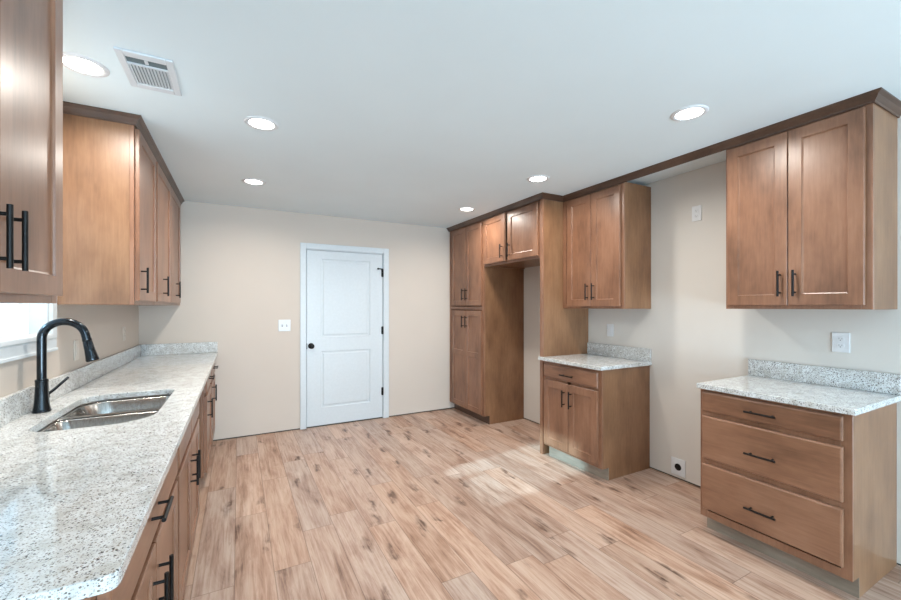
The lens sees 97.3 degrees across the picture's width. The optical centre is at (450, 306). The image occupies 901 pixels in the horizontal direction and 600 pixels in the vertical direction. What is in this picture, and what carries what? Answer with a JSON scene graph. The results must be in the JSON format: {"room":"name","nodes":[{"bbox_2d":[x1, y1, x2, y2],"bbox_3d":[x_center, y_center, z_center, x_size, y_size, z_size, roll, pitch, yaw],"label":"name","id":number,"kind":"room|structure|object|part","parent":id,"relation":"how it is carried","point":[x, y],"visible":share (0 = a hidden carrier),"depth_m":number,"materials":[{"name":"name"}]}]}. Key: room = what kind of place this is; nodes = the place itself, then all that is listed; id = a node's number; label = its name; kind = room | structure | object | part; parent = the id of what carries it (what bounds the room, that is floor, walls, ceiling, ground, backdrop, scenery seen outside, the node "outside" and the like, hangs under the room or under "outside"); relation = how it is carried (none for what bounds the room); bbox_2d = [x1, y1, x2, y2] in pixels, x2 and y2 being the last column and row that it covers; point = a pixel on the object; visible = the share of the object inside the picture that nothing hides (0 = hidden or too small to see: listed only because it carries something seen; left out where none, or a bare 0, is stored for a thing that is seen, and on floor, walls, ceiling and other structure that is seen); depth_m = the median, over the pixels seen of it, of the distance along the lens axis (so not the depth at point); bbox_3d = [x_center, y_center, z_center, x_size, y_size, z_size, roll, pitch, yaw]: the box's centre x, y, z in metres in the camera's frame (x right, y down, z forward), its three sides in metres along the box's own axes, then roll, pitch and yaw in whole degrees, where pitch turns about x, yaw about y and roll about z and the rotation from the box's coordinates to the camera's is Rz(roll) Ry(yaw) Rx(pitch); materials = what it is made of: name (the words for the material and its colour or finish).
{"room":"kitchen","nodes":[
{"label":"kitchen","id":0,"kind":"room"},
{"bbox_2d":[0,303,138,397],"bbox_3d":[-1.142,0.165,0.206,0.140,2.440,8.040,0,0,-28],"label":"wall","id":1,"kind":"structure","parent":0,"point":[105,324],"depth_m":2.39,"materials":[{"name":"beige paint"}]},
{"bbox_2d":[0,303,57,363],"bbox_3d":[-1.854,-0.300,1.560,0.162,1.050,1.020,0,0,-28],"label":"window","id":2,"kind":"structure","parent":1,"relation":"in","point":[18,337],"depth_m":1.87,"materials":[{"name":"white paint"}]},
{"bbox_3d":[-1.879,-0.306,1.547,0.029,0.817,0.776,0,0,-28],"label":"sash","id":3,"kind":"part","parent":2,"relation":"part of","materials":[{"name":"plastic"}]},
{"bbox_3d":[-1.879,-0.312,1.547,0.045,0.905,0.876,0,0,-28],"label":"frame","id":4,"kind":"part","parent":2,"relation":"part of","materials":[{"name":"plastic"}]},
{"bbox_3d":[-1.820,0.149,1.578,0.086,0.026,0.898,0,0,-28],"label":"sill","id":5,"kind":"part","parent":2,"relation":"part of","materials":[{"name":"white paint"}]},
{"bbox_3d":[-1.794,-0.332,1.592,0.016,0.986,1.020,0,0,-28],"label":"casing","id":6,"kind":"part","parent":2,"relation":"part of","materials":[{"name":"white paint"}]},
{"bbox_2d":[0,0,62,302],"bbox_3d":[-1.202,-0.514,0.878,0.383,1.008,0.742,0,0,-28],"label":"upper cabinet","id":7,"kind":"object","parent":1,"relation":"attached to","point":[31,31],"visible":1,"depth_m":1.08,"materials":[{"name":"brown wood"}]},
{"bbox_3d":[-1.017,-0.160,0.899,0.037,0.146,0.011,0,0,-28],"label":"handle","id":8,"kind":"part","parent":7,"relation":"part of","materials":[{"name":"black metal"}]},
{"bbox_3d":[-1.051,-0.160,0.963,0.037,0.146,0.011,0,0,-28],"label":"handle","id":9,"kind":"part","parent":7,"relation":"part of","materials":[{"name":"black metal"}]},
{"bbox_3d":[-1.092,-0.514,0.937,0.019,1.008,0.742,0,0,-28],"label":"frame","id":10,"kind":"part","parent":7,"relation":"part of","materials":[{"name":"brown wood"}]},
{"bbox_2d":[0,345,140,426],"bbox_3d":[-2.058,0.417,2.093,0.020,0.108,3.843,0,0,-28],"label":"backsplash","id":11,"kind":"structure","parent":1,"relation":"attached to","point":[15,405],"depth_m":2.14,"materials":[{"name":"stone"}]},
{"bbox_2d":[74,340,78,360],"bbox_3d":[-2.188,0.255,2.323,0.010,0.118,0.074,0,0,-28],"label":"power outlet","id":12,"kind":"object","parent":1,"relation":"attached to","point":[76,342],"visible":1,"depth_m":2.31,"materials":[{"name":"beige plastic"}]},
{"bbox_2d":[57,113,155,304],"bbox_3d":[-2.009,-0.514,2.388,0.383,1.008,0.565,0,0,-28],"label":"upper cabinet","id":13,"kind":"object","parent":1,"relation":"attached to","point":[109,167],"visible":0.89,"depth_m":2.14,"materials":[{"name":"brown wood"}]},
{"bbox_3d":[-1.899,-0.514,2.446,0.019,1.008,0.565,0,0,-28],"label":"frame","id":14,"kind":"part","parent":13,"relation":"part of","materials":[{"name":"brown wood"}]},
{"bbox_3d":[-1.751,-0.150,2.273,0.037,0.146,0.011,0,0,-28],"label":"handle","id":15,"kind":"part","parent":13,"relation":"part of","materials":[{"name":"black metal"}]},
{"bbox_3d":[-1.880,-0.514,2.454,0.020,0.962,0.522,0,0,-28],"label":"door","id":16,"kind":"part","parent":13,"relation":"part of","materials":[{"name":"brown wood"}]},
{"bbox_2d":[123,327,125,340],"bbox_3d":[-2.707,0.225,3.293,0.010,0.116,0.072,0,0,-28],"label":"power outlet","id":17,"kind":"object","parent":1,"relation":"attached to","point":[124,328],"visible":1,"depth_m":3.29,"materials":[{"name":"beige plastic"}]},
{"bbox_2d":[153,162,180,304],"bbox_3d":[-2.473,-0.514,3.256,0.383,1.008,1.401,0,0,-28],"label":"upper cabinet","id":18,"kind":"object","parent":1,"relation":"attached to","point":[168,206],"visible":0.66,"depth_m":3.12,"materials":[{"name":"brown wood"}]},
{"bbox_2d":[63,101,184,203],"bbox_3d":[-2.340,-1.030,2.985,0.364,0.050,2.006,0,0,-28],"label":"crown molding","id":19,"kind":"structure","parent":18,"relation":"attached to","point":[136,120],"depth_m":2.17,"materials":[{"name":"brown wood"}]},
{"bbox_3d":[-2.167,-0.514,2.991,0.020,0.962,0.610,0,0,-28],"label":"door","id":20,"kind":"part","parent":18,"relation":"part of","materials":[{"name":"brown wood"}]},
{"bbox_3d":[-2.107,-0.150,2.939,0.037,0.146,0.011,0,0,-28],"label":"handle","id":21,"kind":"part","parent":18,"relation":"part of","materials":[{"name":"black metal"}]},
{"bbox_3d":[-2.364,-0.514,3.315,0.019,1.008,1.401,0,0,-28],"label":"frame","id":22,"kind":"part","parent":18,"relation":"part of","materials":[{"name":"brown wood"}]},
{"bbox_3d":[-2.460,-0.514,3.538,0.020,0.962,0.610,0,0,-28],"label":"door","id":23,"kind":"part","parent":18,"relation":"part of","materials":[{"name":"brown wood"}]},
{"bbox_3d":[-2.425,-0.150,3.534,0.037,0.146,0.011,0,0,-28],"label":"handle","id":24,"kind":"part","parent":18,"relation":"part of","materials":[{"name":"black metal"}]},
{"bbox_2d":[139,201,453,440],"bbox_3d":[-1.268,0.165,4.777,3.948,2.440,0.140,0,0,-28],"label":"wall","id":25,"kind":"structure","parent":0,"point":[240,266],"depth_m":4.33,"materials":[{"name":"beige paint"}]},
{"bbox_2d":[141,342,217,355],"bbox_3d":[-2.673,0.417,3.932,0.628,0.108,0.020,0,0,-28],"label":"backsplash","id":26,"kind":"structure","parent":25,"relation":"attached to","point":[198,347],"depth_m":3.91,"materials":[{"name":"stone"}]},
{"bbox_2d":[278,320,290,330],"bbox_3d":[-1.834,0.210,4.383,0.124,0.128,0.019,0,0,-28],"label":"light switch","id":27,"kind":"object","parent":25,"relation":"attached to","point":[283,325],"visible":1,"depth_m":4.39,"materials":[{"name":"white plastic"}]},
{"bbox_2d":[300,242,388,429],"bbox_3d":[-1.252,0.333,4.745,1.043,2.105,0.211,0,0,-28],"label":"door","id":28,"kind":"structure","parent":25,"relation":"in","point":[344,290],"depth_m":4.70,"materials":[{"name":"white paint"}]},
{"bbox_3d":[-1.575,0.450,4.495,0.066,0.066,0.075,0,0,-28],"label":"knob","id":29,"kind":"part","parent":28,"relation":"part of","materials":[{"name":"black metal"}]},
{"bbox_2d":[63,0,900,227],"bbox_3d":[0.661,-1.080,1.170,4.228,0.050,8.320,0,0,-28],"label":"ceiling","id":30,"kind":"structure","parent":0,"point":[413,112],"depth_m":1.88,"materials":[{"name":"paint"}]},
{"bbox_2d":[63,52,109,76],"bbox_3d":[-1.606,-1.051,1.732,0.181,0.008,0.181,0,0,-28],"label":"recessed light","id":31,"kind":"object","parent":30,"relation":"in","point":[78,63],"visible":0.84,"depth_m":1.73,"materials":[{"name":"white plastic"}]},
{"bbox_2d":[113,47,181,95],"bbox_3d":[-1.353,-1.050,1.792,0.200,0.010,0.316,0,0,-28],"label":"ceiling vent","id":32,"kind":"object","parent":30,"relation":"in","point":[153,73],"visible":1,"depth_m":1.77,"materials":[{"name":"metal"}]},
{"bbox_2d":[242,178,265,184],"bbox_3d":[-1.659,-1.051,3.348,0.181,0.008,0.181,0,0,-28],"label":"recessed light","id":33,"kind":"object","parent":30,"relation":"in","point":[252,181],"visible":1,"depth_m":3.33,"materials":[{"name":"white plastic"}]},
{"bbox_2d":[244,116,278,130],"bbox_3d":[-1.088,-1.051,2.285,0.181,0.008,0.181,0,0,-28],"label":"recessed light","id":34,"kind":"object","parent":30,"relation":"in","point":[257,122],"visible":1,"depth_m":2.28,"materials":[{"name":"white plastic"}]},
{"bbox_2d":[459,207,474,210],"bbox_3d":[0.176,-1.051,4.290,0.181,0.008,0.181,0,0,-28],"label":"recessed light","id":35,"kind":"object","parent":30,"relation":"in","point":[461,208],"visible":1,"depth_m":4.28,"materials":[{"name":"white plastic"}]},
{"bbox_2d":[527,175,548,181],"bbox_3d":[0.721,-1.051,3.268,0.181,0.008,0.181,0,0,-28],"label":"recessed light","id":36,"kind":"object","parent":30,"relation":"in","point":[536,178],"visible":1,"depth_m":3.25,"materials":[{"name":"white plastic"}]},
{"bbox_2d":[670,105,708,120],"bbox_3d":[1.302,-1.051,2.162,0.181,0.008,0.181,0,0,-28],"label":"recessed light","id":37,"kind":"object","parent":30,"relation":"in","point":[691,112],"visible":1,"depth_m":2.15,"materials":[{"name":"white plastic"}]},
{"bbox_2d":[183,408,900,599],"bbox_3d":[0.661,1.410,1.170,4.228,0.050,8.320,0,0,-28],"label":"floor","id":38,"kind":"structure","parent":0,"point":[444,504],"depth_m":2.47,"materials":[{"name":"wood"}]},
{"bbox_2d":[42,400,200,599],"bbox_3d":[-1.573,0.943,1.876,0.658,0.884,0.978,0,0,-28],"label":"base cabinet","id":39,"kind":"object","parent":38,"relation":"on","point":[189,453],"visible":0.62,"depth_m":1.93,"materials":[{"name":"brown wood"}]},
{"bbox_3d":[-1.214,0.973,1.802,0.020,0.575,0.462,0,0,-28],"label":"door","id":40,"kind":"part","parent":39,"relation":"part of","materials":[{"name":"brown wood"}]},
{"bbox_3d":[-1.214,0.592,1.802,0.020,0.137,0.462,0,0,-28],"label":"drawer","id":41,"kind":"part","parent":39,"relation":"part of","materials":[{"name":"brown wood"}]},
{"bbox_3d":[-1.434,0.973,2.214,0.020,0.575,0.462,0,0,-28],"label":"door","id":42,"kind":"part","parent":39,"relation":"part of","materials":[{"name":"brown wood"}]},
{"bbox_3d":[-1.278,0.820,1.982,0.037,0.146,0.011,0,0,-28],"label":"handle","id":43,"kind":"part","parent":39,"relation":"part of","materials":[{"name":"black metal"}]},
{"bbox_3d":[-1.434,0.592,2.214,0.020,0.137,0.462,0,0,-28],"label":"drawer","id":44,"kind":"part","parent":39,"relation":"part of","materials":[{"name":"brown wood"}]},
{"bbox_3d":[-1.321,0.820,2.061,0.037,0.146,0.011,0,0,-28],"label":"handle","id":45,"kind":"part","parent":39,"relation":"part of","materials":[{"name":"black metal"}]},
{"bbox_2d":[81,450,177,599],"bbox_3d":[-1.111,0.943,1.011,0.658,0.884,0.980,0,0,-28],"label":"base cabinet","id":46,"kind":"object","parent":38,"relation":"on","point":[151,573],"visible":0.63,"depth_m":1.15,"materials":[{"name":"brown wood"}]},
{"bbox_3d":[-0.880,0.893,1.134,0.019,0.784,0.980,0,0,-28],"label":"frame","id":47,"kind":"part","parent":46,"relation":"part of","materials":[{"name":"brown wood"}]},
{"bbox_2d":[0,342,217,599],"bbox_3d":[-1.779,0.432,2.241,0.651,0.138,3.845,0,0,-28],"label":"countertop","id":48,"kind":"structure","parent":46,"relation":"on","point":[76,505],"depth_m":1.14,"materials":[{"name":"white stone"}]},
{"bbox_2d":[31,318,98,413],"bbox_3d":[-1.767,0.262,1.814,0.212,0.418,0.170,0,0,13],"label":"kitchen faucet","id":49,"kind":"object","parent":48,"relation":"on","point":[41,404],"visible":1,"depth_m":1.77,"materials":[{"name":"black metal"}]},
{"bbox_3d":[-1.849,0.382,1.845,0.038,0.089,0.144,0,0,-10],"label":"lever","id":50,"kind":"part","parent":49,"relation":"part of","materials":[{"name":"black metal"}]},
{"bbox_3d":[-1.760,0.190,1.809,0.187,0.274,0.033,0,0,-28],"label":"spout","id":51,"kind":"part","parent":49,"relation":"part of","materials":[{"name":"black metal"}]},
{"bbox_2d":[37,394,170,431],"bbox_3d":[-1.583,0.594,1.869,0.450,0.183,0.780,0,0,-28],"label":"sink","id":52,"kind":"object","parent":48,"relation":"in","point":[120,410],"visible":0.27,"depth_m":1.93,"materials":[{"name":"metal"}]},
{"bbox_3d":[-1.495,0.597,1.704,0.403,0.177,0.355,0,0,-28],"label":"bowl","id":53,"kind":"part","parent":52,"relation":"part of","materials":[{"name":"metal"}]},
{"bbox_3d":[-1.673,0.597,2.036,0.403,0.177,0.350,0,0,-28],"label":"bowl","id":54,"kind":"part","parent":52,"relation":"part of","materials":[{"name":"metal"}]},
{"bbox_3d":[-0.754,0.973,0.942,0.020,0.575,0.462,0,0,-28],"label":"door","id":55,"kind":"part","parent":46,"relation":"part of","materials":[{"name":"brown wood"}]},
{"bbox_3d":[-0.818,0.830,1.122,0.037,0.146,0.011,0,0,-28],"label":"handle","id":56,"kind":"part","parent":46,"relation":"part of","materials":[{"name":"black metal"}]},
{"bbox_3d":[-0.830,0.585,1.144,0.037,0.012,0.146,0,0,-28],"label":"handle","id":57,"kind":"part","parent":46,"relation":"part of","materials":[{"name":"black metal"}]},
{"bbox_3d":[-0.975,0.973,1.354,0.020,0.575,0.462,0,0,-28],"label":"door","id":58,"kind":"part","parent":46,"relation":"part of","materials":[{"name":"brown wood"}]},
{"bbox_3d":[-0.861,0.830,1.201,0.037,0.146,0.011,0,0,-28],"label":"handle","id":59,"kind":"part","parent":46,"relation":"part of","materials":[{"name":"black metal"}]},
{"bbox_2d":[197,372,214,477],"bbox_3d":[-2.240,0.943,3.122,0.658,0.884,0.618,0,0,-28],"label":"base cabinet","id":60,"kind":"object","parent":38,"relation":"on","point":[205,400],"visible":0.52,"depth_m":3.00,"materials":[{"name":"brown wood"}]},
{"bbox_3d":[-2.009,0.893,3.245,0.019,0.784,0.618,0,0,-28],"label":"frame","id":61,"kind":"part","parent":60,"relation":"part of","materials":[{"name":"brown wood"}]},
{"bbox_3d":[-1.991,0.592,3.256,0.020,0.137,0.570,0,0,-28],"label":"drawer","id":62,"kind":"part","parent":60,"relation":"part of","materials":[{"name":"brown wood"}]},
{"bbox_3d":[-1.991,0.973,3.256,0.020,0.575,0.570,0,0,-28],"label":"door","id":63,"kind":"part","parent":60,"relation":"part of","materials":[{"name":"brown wood"}]},
{"bbox_3d":[-1.856,0.785,3.062,0.037,0.146,0.011,0,0,-28],"label":"handle","id":64,"kind":"part","parent":60,"relation":"part of","materials":[{"name":"black metal"}]},
{"bbox_2d":[210,363,217,446],"bbox_3d":[-2.532,0.943,3.669,0.658,0.884,0.618,0,0,-28],"label":"base cabinet","id":65,"kind":"object","parent":38,"relation":"on","point":[213,386],"visible":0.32,"depth_m":3.79,"materials":[{"name":"brown wood"}]},
{"bbox_3d":[-2.282,0.973,3.800,0.020,0.575,0.565,0,0,-28],"label":"door","id":66,"kind":"part","parent":65,"relation":"part of","materials":[{"name":"brown wood"}]},
{"bbox_3d":[-2.282,0.592,3.800,0.020,0.137,0.565,0,0,-28],"label":"drawer","id":67,"kind":"part","parent":65,"relation":"part of","materials":[{"name":"brown wood"}]},
{"bbox_3d":[-2.150,0.785,3.613,0.037,0.146,0.011,0,0,-28],"label":"handle","id":68,"kind":"part","parent":65,"relation":"part of","materials":[{"name":"black metal"}]},
{"bbox_2d":[450,220,523,423],"bbox_3d":[0.422,0.183,5.117,0.642,2.403,0.848,0,0,-28],"label":"pantry cabinet","id":69,"kind":"object","parent":38,"relation":"on","point":[487,303],"visible":0.91,"depth_m":4.81,"materials":[{"name":"brown wood"}]},
{"bbox_3d":[0.107,0.660,5.126,0.020,1.220,0.360,0,0,-28],"label":"door","id":70,"kind":"part","parent":69,"relation":"part of","materials":[{"name":"brown wood"}]},
{"bbox_3d":[0.107,-0.501,5.126,0.020,0.983,0.360,0,0,-28],"label":"door","id":71,"kind":"part","parent":69,"relation":"part of","materials":[{"name":"brown wood"}]},
{"bbox_3d":[0.199,0.134,4.998,0.019,2.303,0.848,0,0,-28],"label":"frame","id":72,"kind":"part","parent":69,"relation":"part of","materials":[{"name":"brown wood"}]},
{"bbox_3d":[0.279,0.660,4.804,0.020,1.220,0.360,0,0,-28],"label":"door","id":73,"kind":"part","parent":69,"relation":"part of","materials":[{"name":"brown wood"}]},
{"bbox_3d":[0.279,-0.501,4.804,0.020,0.983,0.360,0,0,-28],"label":"door","id":74,"kind":"part","parent":69,"relation":"part of","materials":[{"name":"brown wood"}]},
{"bbox_2d":[540,199,587,453],"bbox_3d":[1.116,0.183,3.868,0.596,2.403,0.040,0,0,-28],"label":"end panel","id":75,"kind":"object","parent":38,"relation":"on","point":[563,331],"visible":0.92,"depth_m":3.78,"materials":[{"name":"brown wood"}]},
{"bbox_2d":[544,361,649,480],"bbox_3d":[1.265,0.943,3.540,0.642,0.884,0.675,0,0,-28],"label":"base cabinet","id":76,"kind":"object","parent":38,"relation":"on","point":[596,422],"visible":0.91,"depth_m":3.29,"materials":[{"name":"brown wood"}]},
{"bbox_3d":[0.946,0.967,3.557,0.020,0.587,0.308,0,0,-28],"label":"door","id":77,"kind":"part","parent":76,"relation":"part of","materials":[{"name":"brown wood"}]},
{"bbox_3d":[1.020,0.589,3.418,0.020,0.123,0.623,0,0,-28],"label":"drawer","id":78,"kind":"part","parent":76,"relation":"part of","materials":[{"name":"brown wood"}]},
{"bbox_3d":[1.041,0.893,3.422,0.019,0.784,0.673,0,0,-28],"label":"frame","id":79,"kind":"part","parent":76,"relation":"part of","materials":[{"name":"brown wood"}]},
{"bbox_3d":[1.094,0.967,3.280,0.020,0.587,0.310,0,0,-28],"label":"door","id":80,"kind":"part","parent":76,"relation":"part of","materials":[{"name":"brown wood"}]},
{"bbox_2d":[538,342,651,370],"bbox_3d":[1.270,0.431,3.556,0.619,0.140,0.735,0,0,-28],"label":"countertop","id":81,"kind":"structure","parent":76,"relation":"on","point":[600,357],"depth_m":3.52,"materials":[{"name":"white stone"}]},
{"bbox_2d":[701,389,896,597],"bbox_3d":[1.942,0.943,2.274,0.642,0.884,0.690,0,0,-28],"label":"base cabinet","id":82,"kind":"object","parent":38,"relation":"on","point":[812,491],"visible":0.8,"depth_m":2.04,"materials":[{"name":"brown wood"}]},
{"bbox_3d":[1.671,1.115,2.141,0.037,0.012,0.146,0,0,-28],"label":"handle","id":83,"kind":"part","parent":82,"relation":"part of","materials":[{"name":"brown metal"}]},
{"bbox_3d":[1.671,0.813,2.141,0.037,0.012,0.146,0,0,-28],"label":"handle","id":84,"kind":"part","parent":82,"relation":"part of","materials":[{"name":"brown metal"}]},
{"bbox_3d":[1.671,0.582,2.141,0.037,0.012,0.146,0,0,-28],"label":"handle","id":85,"kind":"part","parent":82,"relation":"part of","materials":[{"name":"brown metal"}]},
{"bbox_3d":[1.698,1.093,2.150,0.020,0.275,0.642,0,0,-28],"label":"drawer","id":86,"kind":"part","parent":82,"relation":"part of","materials":[{"name":"brown wood"}]},
{"bbox_3d":[1.698,0.793,2.150,0.020,0.260,0.642,0,0,-28],"label":"drawer","id":87,"kind":"part","parent":82,"relation":"part of","materials":[{"name":"brown wood"}]},
{"bbox_3d":[1.698,0.577,2.150,0.020,0.116,0.642,0,0,-28],"label":"drawer","id":88,"kind":"part","parent":82,"relation":"part of","materials":[{"name":"brown wood"}]},
{"bbox_2d":[697,359,900,415],"bbox_3d":[1.956,0.431,2.273,0.619,0.140,0.715,0,0,-28],"label":"countertop","id":89,"kind":"structure","parent":82,"relation":"on","point":[838,390],"depth_m":2.25,"materials":[{"name":"white stone"}]},
{"bbox_2d":[524,116,900,565],"bbox_3d":[2.463,0.165,2.133,0.140,2.440,8.040,0,0,-28],"label":"wall","id":90,"kind":"structure","parent":0,"point":[690,333],"depth_m":3.05,"materials":[{"name":"grey paint"}]},
{"bbox_2d":[484,200,539,268],"bbox_3d":[0.844,-0.739,4.303,0.666,0.558,0.981,0,0,-28],"label":"upper cabinet","id":91,"kind":"object","parent":90,"relation":"attached to","point":[512,237],"visible":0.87,"depth_m":4.12,"materials":[{"name":"brown wood"}]},
{"bbox_3d":[0.485,-0.738,4.390,0.020,0.510,0.448,0,0,-25],"label":"door","id":92,"kind":"part","parent":91,"relation":"part of","materials":[{"name":"brown wood"}]},
{"bbox_3d":[0.718,-0.738,3.975,0.020,0.510,0.465,0,0,-29],"label":"door","id":93,"kind":"part","parent":91,"relation":"part of","materials":[{"name":"brown wood"}]},
{"bbox_2d":[563,182,650,308],"bbox_3d":[1.374,-0.499,3.592,0.402,1.037,0.685,0,0,-28],"label":"upper cabinet","id":94,"kind":"object","parent":90,"relation":"attached to","point":[607,232],"visible":0.98,"depth_m":3.36,"materials":[{"name":"brown wood"}]},
{"bbox_3d":[1.177,-0.497,3.634,0.020,0.992,0.290,0,0,-28],"label":"door","id":95,"kind":"part","parent":94,"relation":"part of","materials":[{"name":"brown wood"}]},
{"bbox_3d":[1.205,-0.130,3.522,0.037,0.146,0.011,0,0,-28],"label":"handle","id":96,"kind":"part","parent":94,"relation":"part of","materials":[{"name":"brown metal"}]},
{"bbox_3d":[1.256,-0.499,3.530,0.019,1.037,0.685,0,0,-28],"label":"frame","id":97,"kind":"part","parent":94,"relation":"part of","materials":[{"name":"brown wood"}]},
{"bbox_3d":[1.317,-0.497,3.371,0.020,0.992,0.298,0,0,-28],"label":"door","id":98,"kind":"part","parent":94,"relation":"part of","materials":[{"name":"brown wood"}]},
{"bbox_2d":[607,324,612,336],"bbox_3d":[1.510,0.225,3.756,0.010,0.118,0.074,0,0,-28],"label":"light switch","id":99,"kind":"object","parent":90,"relation":"attached to","point":[609,326],"visible":1,"depth_m":3.75,"materials":[{"name":"white plastic"}]},
{"bbox_2d":[587,342,650,361],"bbox_3d":[1.543,0.416,3.681,0.020,0.110,0.687,0,0,-28],"label":"backsplash","id":100,"kind":"structure","parent":90,"relation":"attached to","point":[635,353],"depth_m":3.63,"materials":[{"name":"stone"}]},
{"bbox_2d":[447,87,900,231],"bbox_3d":[1.087,-1.030,3.652,0.386,0.050,4.081,0,0,-35],"label":"crown molding","id":101,"kind":"structure","parent":90,"relation":"attached to","point":[880,96],"depth_m":2.48,"materials":[{"name":"brown wood"}]},
{"bbox_2d":[671,456,684,477],"bbox_3d":[1.821,1.285,3.174,0.010,0.135,0.115,0,0,-28],"label":"outlet","id":102,"kind":"object","parent":90,"relation":"attached to","point":[677,465],"visible":1,"depth_m":3.17,"materials":[{"name":"white plastic"}]},
{"bbox_2d":[675,464,680,470],"bbox_3d":[1.819,1.285,3.172,0.004,0.054,0.054,0,0,-28],"label":"receptacle","id":103,"kind":"object","parent":102,"relation":"attached to","point":[677,466],"depth_m":3.17,"materials":[{"name":"black plastic"}]},
{"bbox_2d":[692,205,701,221],"bbox_3d":[1.890,-0.715,3.046,0.010,0.116,0.072,0,0,-28],"label":"power outlet","id":104,"kind":"object","parent":90,"relation":"attached to","point":[696,210],"visible":1,"depth_m":3.04,"materials":[{"name":"white plastic"}]},
{"bbox_2d":[726,103,897,309],"bbox_3d":[2.054,-0.501,2.320,0.402,1.033,0.670,0,0,-28],"label":"upper cabinet","id":105,"kind":"object","parent":90,"relation":"attached to","point":[812,208],"visible":0.96,"depth_m":2.14,"materials":[{"name":"brown wood"}]},
{"bbox_3d":[1.842,-0.500,2.389,0.020,0.986,0.313,0,0,-28],"label":"door","id":106,"kind":"part","parent":105,"relation":"part of","materials":[{"name":"brown wood"}]},
{"bbox_3d":[1.875,-0.130,2.267,0.037,0.146,0.011,0,0,-28],"label":"handle","id":107,"kind":"part","parent":105,"relation":"part of","materials":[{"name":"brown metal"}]},
{"bbox_3d":[1.909,-0.130,2.205,0.037,0.146,0.011,0,0,-28],"label":"handle","id":108,"kind":"part","parent":105,"relation":"part of","materials":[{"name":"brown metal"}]},
{"bbox_3d":[1.991,-0.500,2.111,0.020,0.986,0.310,0,0,-28],"label":"door","id":109,"kind":"part","parent":105,"relation":"part of","materials":[{"name":"brown wood"}]},
{"bbox_2d":[748,359,900,394],"bbox_3d":[2.220,0.416,2.414,0.020,0.110,0.711,0,0,-28],"label":"backsplash","id":110,"kind":"structure","parent":90,"relation":"attached to","point":[888,383],"depth_m":2.35,"materials":[{"name":"stone"}]},
{"bbox_2d":[832,332,849,352],"bbox_3d":[2.280,0.210,2.317,0.010,0.116,0.080,0,0,-28],"label":"power outlet","id":111,"kind":"object","parent":90,"relation":"attached to","point":[840,341],"visible":1,"depth_m":2.31,"materials":[{"name":"white plastic"}]}
]}

